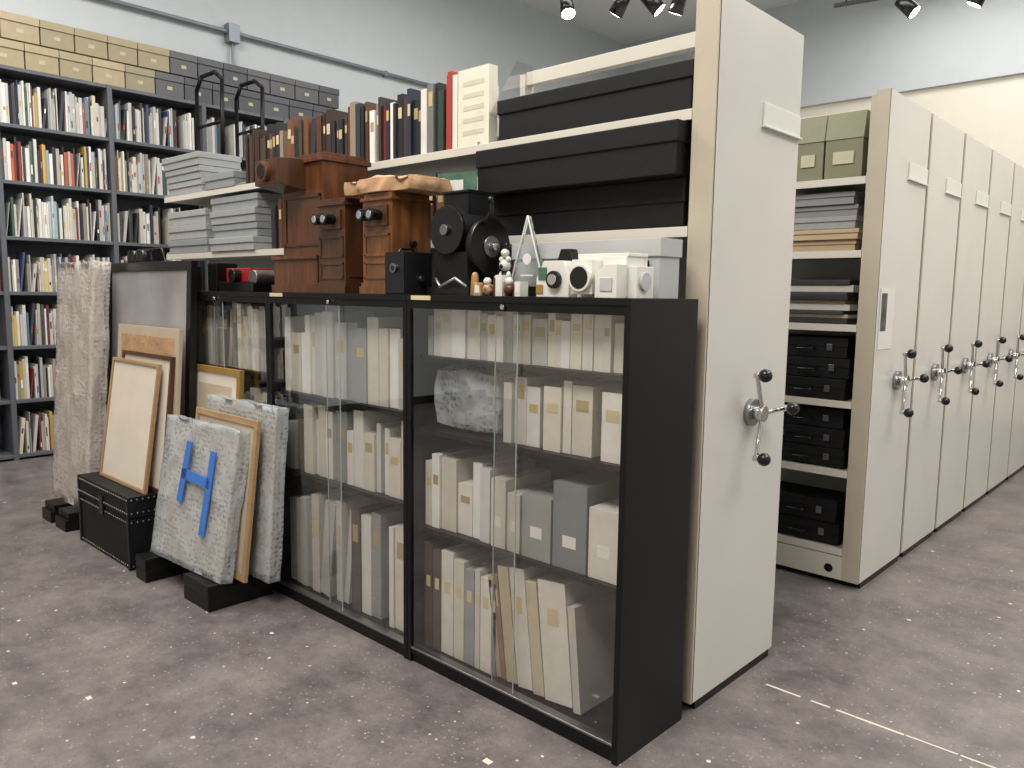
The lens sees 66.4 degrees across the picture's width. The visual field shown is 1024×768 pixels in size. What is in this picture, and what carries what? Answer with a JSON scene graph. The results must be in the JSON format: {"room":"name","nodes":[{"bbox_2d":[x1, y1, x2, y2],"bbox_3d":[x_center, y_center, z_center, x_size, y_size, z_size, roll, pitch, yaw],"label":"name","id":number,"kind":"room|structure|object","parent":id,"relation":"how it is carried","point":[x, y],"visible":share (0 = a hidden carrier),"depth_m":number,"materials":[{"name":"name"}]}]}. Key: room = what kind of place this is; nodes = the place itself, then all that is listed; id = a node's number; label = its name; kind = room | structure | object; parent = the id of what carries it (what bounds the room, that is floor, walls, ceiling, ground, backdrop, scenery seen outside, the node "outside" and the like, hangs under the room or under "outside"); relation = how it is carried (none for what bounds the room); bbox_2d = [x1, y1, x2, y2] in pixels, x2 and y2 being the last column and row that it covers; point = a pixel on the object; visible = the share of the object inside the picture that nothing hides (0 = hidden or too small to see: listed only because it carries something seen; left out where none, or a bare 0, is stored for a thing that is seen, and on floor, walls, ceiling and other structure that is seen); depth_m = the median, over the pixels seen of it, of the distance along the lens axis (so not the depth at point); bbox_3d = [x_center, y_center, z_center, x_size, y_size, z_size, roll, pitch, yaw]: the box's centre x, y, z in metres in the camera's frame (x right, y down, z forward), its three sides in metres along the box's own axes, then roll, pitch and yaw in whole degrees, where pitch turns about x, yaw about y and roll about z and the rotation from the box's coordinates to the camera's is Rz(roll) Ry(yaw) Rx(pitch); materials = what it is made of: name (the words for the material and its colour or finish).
{"room":"archive storage room","nodes":[
{"label":"archive storage room","id":0,"kind":"room"},
{"bbox_2d":[0,0,624,135],"bbox_3d":[-3.336,-2.249,7.731,0.150,5.500,15.000,7,9,43],"label":"wall","id":1,"kind":"structure","parent":0,"point":[421,40],"depth_m":9.11,"materials":[{"name":"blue paint"}]},
{"bbox_2d":[100,0,429,86],"bbox_3d":[-3.232,-3.187,7.536,0.099,0.810,14.800,7,9,43],"label":"conduit","id":2,"kind":"object","parent":1,"relation":"attached to","point":[231,31],"visible":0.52,"depth_m":7.92,"materials":[{"name":"grey metal"}]},
{"bbox_2d":[0,454,1023,767],"bbox_3d":[1.205,1.087,3.798,12.400,0.100,15.000,7,9,43],"label":"floor","id":3,"kind":"structure","parent":0,"point":[930,649],"depth_m":2.96,"materials":[{"name":"concrete"}]},
{"bbox_2d":[42,496,76,522],"bbox_3d":[-2.806,0.788,4.996,0.170,0.110,0.300,7,9,43],"label":"foam block","id":4,"kind":"object","parent":3,"relation":"on","point":[50,510],"visible":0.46,"depth_m":4.88,"materials":[{"name":"black plastic"}]},
{"bbox_2d":[52,260,110,507],"bbox_3d":[-2.686,-0.003,4.864,0.677,1.510,0.209,7,9,42],"label":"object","id":5,"kind":"object","parent":4,"relation":"on","point":[82,338],"visible":0.88,"depth_m":4.76,"materials":[{"name":"grey"}]},
{"bbox_2d":[55,505,79,531],"bbox_3d":[-2.637,0.812,4.805,0.180,0.110,0.250,7,9,43],"label":"foam block","id":6,"kind":"object","parent":3,"relation":"on","point":[67,520],"visible":0.44,"depth_m":4.70,"materials":[{"name":"black plastic"}]},
{"bbox_2d":[77,471,161,570],"bbox_3d":[-2.150,0.734,4.341,0.735,0.385,0.245,7,9,43],"label":"trunk","id":7,"kind":"object","parent":3,"relation":"on","point":[116,519],"visible":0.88,"depth_m":4.16,"materials":[{"name":"leather"}]},
{"bbox_2d":[99,357,161,493],"bbox_3d":[-2.092,0.209,4.279,0.620,0.675,0.121,7,9,43],"label":"print","id":8,"kind":"object","parent":7,"relation":"on","point":[134,386],"visible":1,"depth_m":4.26},
{"bbox_2d":[122,350,175,493],"bbox_3d":[-2.007,0.191,4.259,0.650,0.718,0.100,7,9,43],"label":"print","id":9,"kind":"object","parent":7,"relation":"on","point":[165,399],"visible":0.39,"depth_m":4.10,"materials":[{"name":"beige paper"}]},
{"bbox_2d":[118,324,182,414],"bbox_3d":[-2.014,0.113,4.308,0.800,0.859,0.084,7,9,43],"label":"canvas","id":10,"kind":"object","parent":7,"relation":"on","point":[147,339],"visible":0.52,"depth_m":4.17,"materials":[{"name":"paper"}]},
{"bbox_2d":[0,64,289,460],"bbox_3d":[-3.677,-1.029,7.110,0.350,3.210,6.990,7,9,43],"label":"bookcase","id":11,"kind":"object","parent":3,"relation":"on","point":[104,94],"visible":0.25,"depth_m":6.85,"materials":[{"name":"grey metal"}]},
{"bbox_2d":[0,79,266,453],"bbox_3d":[-3.664,-1.006,7.096,0.250,3.073,6.894,7,9,43],"label":"books","id":12,"kind":"object","parent":11,"relation":"in","point":[20,104],"visible":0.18,"depth_m":6.71,"materials":[{"name":"paper"}]},
{"bbox_2d":[0,10,338,119],"bbox_3d":[-3.988,-2.792,6.524,0.300,0.415,5.843,7,9,43],"label":"boxes","id":13,"kind":"object","parent":11,"relation":"on","point":[26,42],"visible":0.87,"depth_m":7.04,"materials":[{"name":"cardboard"}]},
{"bbox_2d":[107,260,197,420],"bbox_3d":[-2.089,0.109,4.484,1.130,1.600,0.115,7,9,43],"label":"framed panel","id":14,"kind":"object","parent":3,"relation":"on","point":[163,294],"visible":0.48,"depth_m":4.30,"materials":[{"name":"black wood"}]},
{"bbox_2d":[136,551,195,582],"bbox_3d":[-1.751,0.911,4.016,0.120,0.120,0.300,7,9,43],"label":"foam block","id":15,"kind":"object","parent":3,"relation":"on","point":[150,567],"visible":0.44,"depth_m":3.92,"materials":[{"name":"black plastic"}]},
{"bbox_2d":[183,569,272,612],"bbox_3d":[-1.349,0.950,3.724,0.250,0.120,0.320,7,9,43],"label":"foam block","id":16,"kind":"object","parent":3,"relation":"on","point":[207,594],"visible":0.62,"depth_m":3.62,"materials":[{"name":"black plastic"}]},
{"bbox_2d":[150,414,249,583],"bbox_3d":[-1.515,0.531,3.783,0.697,0.707,0.185,6,9,40],"label":"wrapped picture frame","id":17,"kind":"object","parent":16,"relation":"on","point":[201,492],"visible":1,"depth_m":3.71,"materials":[{"name":"clear plastic"}]},
{"bbox_2d":[195,363,243,415],"bbox_3d":[-1.525,0.240,4.017,0.530,0.660,0.061,7,9,43],"label":"print","id":18,"kind":"object","parent":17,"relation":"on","point":[210,379],"visible":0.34,"depth_m":3.97,"materials":[{"name":"brown wood"}]},
{"bbox_2d":[195,407,260,582],"bbox_3d":[-1.400,0.511,3.759,0.610,0.737,0.108,7,9,43],"label":"print","id":19,"kind":"object","parent":16,"relation":"on","point":[241,570],"visible":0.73,"depth_m":3.58},
{"bbox_2d":[206,394,288,583],"bbox_3d":[-1.305,0.476,3.776,0.674,0.808,0.077,7,4,42],"label":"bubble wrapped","id":20,"kind":"object","parent":16,"relation":"on","point":[265,549],"depth_m":3.58,"materials":[{"name":"plastic"}]},
{"bbox_2d":[195,70,264,290],"bbox_3d":[-2.427,-1.080,7.092,0.930,3.348,0.416,7,9,43],"label":"ladder","id":21,"kind":"object","parent":3,"relation":"on","point":[221,121],"visible":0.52,"depth_m":7.05,"materials":[{"name":"black metal"}]},
{"bbox_2d":[196,291,273,590],"bbox_3d":[-1.389,0.231,4.189,1.010,1.440,0.392,7,9,43],"label":"cabinet","id":22,"kind":"object","parent":3,"relation":"on","point":[224,296],"visible":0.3,"depth_m":3.85,"materials":[{"name":"metal"}]},
{"bbox_2d":[207,263,274,291],"bbox_3d":[-1.407,-0.558,4.091,0.500,0.150,0.180,7,9,43],"label":"camera","id":23,"kind":"object","parent":22,"relation":"on","point":[221,276],"visible":0.88,"depth_m":3.99,"materials":[{"name":"metal"}]},
{"bbox_2d":[12,682,492,764],"bbox_3d":[-0.921,1.141,2.646,1.855,0.001,0.431,4,7,27],"label":"paper scraps","id":24,"kind":"object","parent":3,"relation":"on","point":[486,760],"visible":1,"depth_m":2.45,"materials":[{"name":"white paper"}]},
{"bbox_2d":[267,292,407,658],"bbox_3d":[-0.650,0.321,3.502,1.010,1.440,0.392,7,9,43],"label":"cabinet","id":25,"kind":"object","parent":3,"relation":"on","point":[281,305],"visible":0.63,"depth_m":3.49,"materials":[{"name":"metal"}]},
{"bbox_2d":[196,301,403,631],"bbox_3d":[-1.380,0.227,4.199,2.972,1.334,0.270,7,9,43],"label":"binders","id":26,"kind":"object","parent":25,"relation":"in","point":[371,347],"visible":0.42,"depth_m":3.47,"materials":[{"name":"cardboard"}]},
{"bbox_2d":[254,151,370,292],"bbox_3d":[-0.928,-0.733,3.611,0.400,0.620,0.420,7,9,43],"label":"wooden stereoscope viewer","id":27,"kind":"object","parent":25,"relation":"on","point":[305,180],"visible":0.69,"depth_m":3.53,"materials":[{"name":"brown wood"}]},
{"bbox_2d":[311,197,362,293],"bbox_3d":[-0.714,-0.596,3.409,0.230,0.400,0.300,7,9,43],"label":"wooden stereoscope viewer","id":28,"kind":"object","parent":25,"relation":"on","point":[340,233],"visible":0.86,"depth_m":3.32,"materials":[{"name":"brown wood"}]},
{"bbox_2d":[355,191,433,293],"bbox_3d":[-0.488,-0.567,3.186,0.222,0.400,0.280,7,9,43],"label":"wooden stereoscope viewer","id":29,"kind":"object","parent":25,"relation":"on","point":[393,221],"visible":0.84,"depth_m":3.13,"materials":[{"name":"brown wood"}]},
{"bbox_2d":[344,174,451,197],"bbox_3d":[-0.475,-0.806,3.193,0.443,0.069,0.247,7,9,41],"label":"parcel","id":30,"kind":"object","parent":29,"relation":"on","point":[418,184],"visible":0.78,"depth_m":3.08,"materials":[{"name":"brown paper"}]},
{"bbox_2d":[385,248,431,294],"bbox_3d":[-0.402,-0.436,3.029,0.140,0.179,0.146,7,9,43],"label":"camera","id":31,"kind":"object","parent":25,"relation":"on","point":[406,273],"visible":1,"depth_m":2.99,"materials":[{"name":"metal"}]},
{"bbox_2d":[164,0,803,708],"bbox_3d":[-0.603,-0.252,4.190,4.234,2.420,0.642,7,9,43],"label":"shelving unit","id":32,"kind":"object","parent":3,"relation":"on","point":[744,114],"visible":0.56,"depth_m":2.79,"materials":[{"name":"metal"}]},
{"bbox_2d":[162,151,282,253],"bbox_3d":[-1.814,-1.147,4.968,1.178,0.624,0.294,7,9,43],"label":"boxes","id":33,"kind":"object","parent":32,"relation":"on","point":[242,222],"visible":0.76,"depth_m":4.88,"materials":[{"name":"cardboard"}]},
{"bbox_2d":[245,63,498,248],"bbox_3d":[-0.745,-1.065,4.018,2.039,0.709,0.279,7,9,43],"label":"books","id":34,"kind":"object","parent":32,"relation":"on","point":[460,112],"visible":0.38,"depth_m":3.64,"materials":[{"name":"paper"}]},
{"bbox_2d":[438,171,476,195],"bbox_3d":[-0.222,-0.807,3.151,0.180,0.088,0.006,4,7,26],"label":"box","id":35,"kind":"object","parent":32,"relation":"on","point":[458,180],"visible":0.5,"depth_m":3.14,"materials":[{"name":"green cardboard"}]},
{"bbox_2d":[493,177,689,235],"bbox_3d":[0.337,-0.661,3.020,0.900,0.163,0.255,7,9,43],"label":"box","id":36,"kind":"object","parent":32,"relation":"on","point":[661,203],"visible":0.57,"depth_m":2.86,"materials":[{"name":"black cardboard"}]},
{"bbox_2d":[476,119,691,196],"bbox_3d":[0.306,-0.827,2.980,0.940,0.174,0.330,7,9,43],"label":"box","id":37,"kind":"object","parent":36,"relation":"on","point":[662,149],"visible":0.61,"depth_m":2.79,"materials":[{"name":"black cardboard"}]},
{"bbox_2d":[497,58,694,140],"bbox_3d":[0.351,-1.038,2.971,0.900,0.163,0.250,7,9,43],"label":"box","id":38,"kind":"object","parent":32,"relation":"on","point":[665,88],"visible":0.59,"depth_m":2.83,"materials":[{"name":"black cardboard"}]},
{"bbox_2d":[406,295,697,766],"bbox_3d":[0.090,0.410,2.814,1.012,1.440,0.392,7,9,43],"label":"cabinet","id":39,"kind":"object","parent":3,"relation":"on","point":[654,468],"visible":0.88,"depth_m":2.53,"materials":[{"name":"metal"}]},
{"bbox_2d":[427,189,509,295],"bbox_3d":[-0.153,-0.529,2.942,0.273,0.390,0.258,7,9,43],"label":"projector","id":40,"kind":"object","parent":39,"relation":"on","point":[468,237],"visible":0.98,"depth_m":2.90,"materials":[{"name":"metal"}]},
{"bbox_2d":[434,364,534,432],"bbox_3d":[-0.103,0.050,2.973,0.408,0.259,0.244,7,9,43],"label":"wrapped bundle","id":41,"kind":"object","parent":39,"relation":"in","point":[473,403],"visible":0.66,"depth_m":2.88,"materials":[{"name":"grey plastic"}]},
{"bbox_2d":[470,272,527,296],"bbox_3d":[-0.050,-0.345,2.696,0.251,0.083,0.054,6,9,40],"label":"figurines","id":42,"kind":"object","parent":39,"relation":"on","point":[503,285],"visible":0.97,"depth_m":2.67,"materials":[{"name":"brown wood"}]},
{"bbox_2d":[499,242,510,277],"bbox_3d":[-0.026,-0.417,2.846,0.044,0.193,0.048,0,7,-6],"label":"figurine","id":43,"kind":"object","parent":39,"relation":"on","point":[504,265],"visible":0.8,"depth_m":2.83,"materials":[{"name":"ceramic"}]},
{"bbox_2d":[425,309,623,714],"bbox_3d":[0.094,0.397,2.828,0.942,1.352,0.267,7,9,43],"label":"binders","id":44,"kind":"object","parent":39,"relation":"in","point":[564,628],"visible":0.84,"depth_m":2.70,"materials":[{"name":"cardboard"}]},
{"bbox_2d":[511,215,541,296],"bbox_3d":[0.063,-0.449,2.752,0.190,0.281,0.070,7,9,43],"label":"trophy","id":45,"kind":"object","parent":39,"relation":"on","point":[528,259],"visible":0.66,"depth_m":2.73,"materials":[{"name":"clear plastic"}]},
{"bbox_2d":[536,261,577,296],"bbox_3d":[0.146,-0.338,2.521,0.135,0.115,0.090,7,9,43],"label":"camera","id":46,"kind":"object","parent":39,"relation":"on","point":[552,278],"visible":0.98,"depth_m":2.49,"materials":[{"name":"white plastic"}]},
{"bbox_2d":[558,249,577,260],"bbox_3d":[0.190,-0.373,2.634,0.158,0.160,0.040,7,9,43],"label":"stand","id":47,"kind":"object","parent":39,"relation":"on","point":[565,254],"visible":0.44,"depth_m":2.61,"materials":[{"name":"black plastic"}]},
{"bbox_2d":[512,237,682,298],"bbox_3d":[0.275,-0.397,2.722,0.640,0.190,0.132,7,9,43],"label":"flat box","id":48,"kind":"object","parent":39,"relation":"on","point":[664,254],"visible":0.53,"depth_m":2.53,"materials":[{"name":"grey cardboard"}]},
{"bbox_2d":[568,253,653,298],"bbox_3d":[0.301,-0.332,2.398,0.228,0.135,0.177,7,9,43],"label":"projector","id":49,"kind":"object","parent":39,"relation":"on","point":[602,275],"visible":0.97,"depth_m":2.35,"materials":[{"name":"white plastic"}]},
{"bbox_2d":[776,88,930,588],"bbox_3d":[0.615,-0.358,5.251,3.914,2.420,0.642,7,9,43],"label":"shelving unit","id":50,"kind":"object","parent":3,"relation":"on","point":[886,266],"visible":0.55,"depth_m":3.94,"materials":[{"name":"metal"}]},
{"bbox_2d":[777,512,844,545],"bbox_3d":[1.585,0.745,4.212,0.424,0.110,0.270,7,9,43],"label":"case","id":51,"kind":"object","parent":50,"relation":"on","point":[817,530],"visible":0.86,"depth_m":4.08,"materials":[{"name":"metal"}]},
{"bbox_2d":[779,481,845,523],"bbox_3d":[1.573,0.631,4.205,0.424,0.110,0.279,7,9,43],"label":"case","id":52,"kind":"object","parent":51,"relation":"on","point":[827,505],"visible":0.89,"depth_m":4.10,"materials":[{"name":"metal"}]},
{"bbox_2d":[781,441,848,468],"bbox_3d":[1.588,0.354,4.172,0.435,0.095,0.265,7,9,43],"label":"case","id":53,"kind":"object","parent":50,"relation":"on","point":[806,453],"visible":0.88,"depth_m":4.04,"materials":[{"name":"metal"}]},
{"bbox_2d":[782,422,849,448],"bbox_3d":[1.593,0.257,4.157,0.416,0.095,0.266,7,9,43],"label":"case","id":54,"kind":"object","parent":53,"relation":"on","point":[797,433],"visible":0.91,"depth_m":4.03,"materials":[{"name":"plastic"}]},
{"bbox_2d":[783,402,851,429],"bbox_3d":[1.589,0.157,4.152,0.413,0.095,0.262,7,9,43],"label":"case","id":55,"kind":"object","parent":54,"relation":"on","point":[812,415],"visible":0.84,"depth_m":4.02,"materials":[{"name":"plastic"}]},
{"bbox_2d":[785,374,853,399],"bbox_3d":[1.583,0.004,4.128,0.425,0.100,0.282,7,9,43],"label":"case","id":56,"kind":"object","parent":50,"relation":"on","point":[799,385],"visible":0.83,"depth_m":3.99,"materials":[{"name":"plastic"}]},
{"bbox_2d":[786,355,854,378],"bbox_3d":[1.597,-0.099,4.119,0.426,0.100,0.262,7,9,43],"label":"case","id":57,"kind":"object","parent":56,"relation":"on","point":[828,367],"visible":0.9,"depth_m":4.00,"materials":[{"name":"plastic"}]},
{"bbox_2d":[787,333,855,357],"bbox_3d":[1.588,-0.203,4.113,0.423,0.100,0.267,7,9,43],"label":"case","id":58,"kind":"object","parent":57,"relation":"on","point":[832,346],"visible":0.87,"depth_m":3.99,"materials":[{"name":"plastic"}]},
{"bbox_2d":[789,191,864,323],"bbox_3d":[1.606,-0.645,4.056,0.428,0.648,0.259,7,9,43],"label":"papers","id":59,"kind":"object","parent":50,"relation":"on","point":[833,221],"visible":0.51,"depth_m":3.94,"materials":[{"name":"paper"}]},
{"bbox_2d":[796,109,870,181],"bbox_3d":[1.523,-1.198,4.079,0.686,0.318,0.256,7,9,43],"label":"boxes","id":60,"kind":"object","parent":50,"relation":"on","point":[833,146],"visible":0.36,"depth_m":3.86,"materials":[{"name":"cardboard"}]},
{"bbox_2d":[766,684,995,767],"bbox_3d":[2.737,1.346,1.293,4.878,0.002,0.010,7,9,43],"label":"trim","id":61,"kind":"structure","parent":3,"relation":"on","point":[766,684],"depth_m":2.66,"materials":[{"name":"silver metal"}]},
{"bbox_2d":[898,113,964,556],"bbox_3d":[1.069,-0.408,5.733,3.914,2.420,0.642,7,9,43],"label":"shelving unit","id":62,"kind":"object","parent":3,"relation":"on","point":[946,141],"visible":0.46,"depth_m":4.45,"materials":[{"name":"metal"}]},
{"bbox_2d":[933,133,991,531],"bbox_3d":[1.524,-0.458,6.216,3.914,2.420,0.642,7,9,43],"label":"shelving unit","id":63,"kind":"object","parent":3,"relation":"on","point":[973,206],"visible":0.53,"depth_m":4.93,"materials":[{"name":"metal"}]},
{"bbox_2d":[961,149,1013,511],"bbox_3d":[1.979,-0.507,6.699,3.914,2.420,0.642,7,9,43],"label":"shelving unit","id":64,"kind":"object","parent":3,"relation":"on","point":[998,216],"visible":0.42,"depth_m":5.42,"materials":[{"name":"metal"}]},
{"bbox_2d":[985,163,1023,494],"bbox_3d":[2.433,-0.557,7.182,3.914,2.420,0.642,7,9,43],"label":"shelving unit","id":65,"kind":"object","parent":3,"relation":"on","point":[1014,269],"visible":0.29,"depth_m":5.89,"materials":[{"name":"metal"}]},
{"bbox_2d":[1006,284,1023,479],"bbox_3d":[2.888,-0.607,7.665,3.914,2.420,0.642,7,9,43],"label":"shelving unit","id":66,"kind":"object","parent":3,"relation":"on","point":[1016,445],"visible":0.06,"depth_m":6.39,"materials":[{"name":"metal"}]},
{"bbox_3d":[-2.128,0.142,4.875,1.009,1.440,0.392,7,9,43],"label":"cabinet","id":67,"kind":"object","parent":3,"relation":"on","visible":0},
{"bbox_2d":[124,248,166,262],"bbox_3d":[-2.242,-0.714,4.868,0.500,0.258,0.210,7,9,43],"label":"case","id":68,"kind":"object","parent":67,"relation":"on","point":[141,255],"visible":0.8,"depth_m":4.77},
{"bbox_2d":[197,266,201,290],"bbox_3d":[-1.925,-0.622,4.514,0.200,0.165,0.185,7,9,43],"label":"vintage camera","id":69,"kind":"object","parent":67,"relation":"on","point":[199,275],"visible":0.02,"depth_m":4.50,"materials":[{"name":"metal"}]},
{"bbox_2d":[518,0,803,44],"bbox_3d":[1.280,-4.476,3.154,12.700,0.100,15.300,7,9,43],"label":"ceiling","id":70,"kind":"structure","parent":0,"point":[637,24],"depth_m":11.49,"materials":[{"name":"paint"}]},
{"bbox_2d":[560,0,575,19],"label":"track light","id":71,"kind":"object","parent":70,"relation":"hanging from","point":[567,8],"depth_m":6.51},
{"bbox_2d":[609,0,629,17],"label":"track light","id":72,"kind":"object","parent":70,"relation":"hanging from","point":[618,8],"depth_m":6.47,"materials":[{"name":"black metal"}]},
{"bbox_2d":[640,0,664,16],"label":"track light","id":73,"kind":"object","parent":70,"relation":"hanging from","point":[654,7],"depth_m":6.42,"materials":[{"name":"black metal"}]},
{"bbox_2d":[668,0,685,14],"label":"track light","id":74,"kind":"object","parent":70,"relation":"hanging from","point":[677,7],"depth_m":6.41,"materials":[{"name":"black metal"}]},
{"bbox_2d":[834,0,877,7],"label":"track","id":75,"kind":"object","parent":70,"relation":"hanging from","point":[852,2],"depth_m":7.01,"materials":[{"name":"black metal"}]},
{"bbox_2d":[894,0,920,18],"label":"track light","id":76,"kind":"object","parent":70,"relation":"hanging from","point":[909,9],"depth_m":6.75,"materials":[{"name":"black metal"}]},
{"bbox_2d":[966,0,984,7],"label":"track light","id":77,"kind":"object","parent":70,"relation":"hanging from","point":[976,3],"depth_m":6.48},
{"bbox_2d":[624,0,1023,167],"bbox_3d":[6.346,-2.266,9.005,12.550,5.500,0.210,7,9,43],"label":"wall","id":78,"kind":"structure","parent":0,"point":[961,62],"depth_m":9.80,"materials":[{"name":"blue paint"}]}
]}

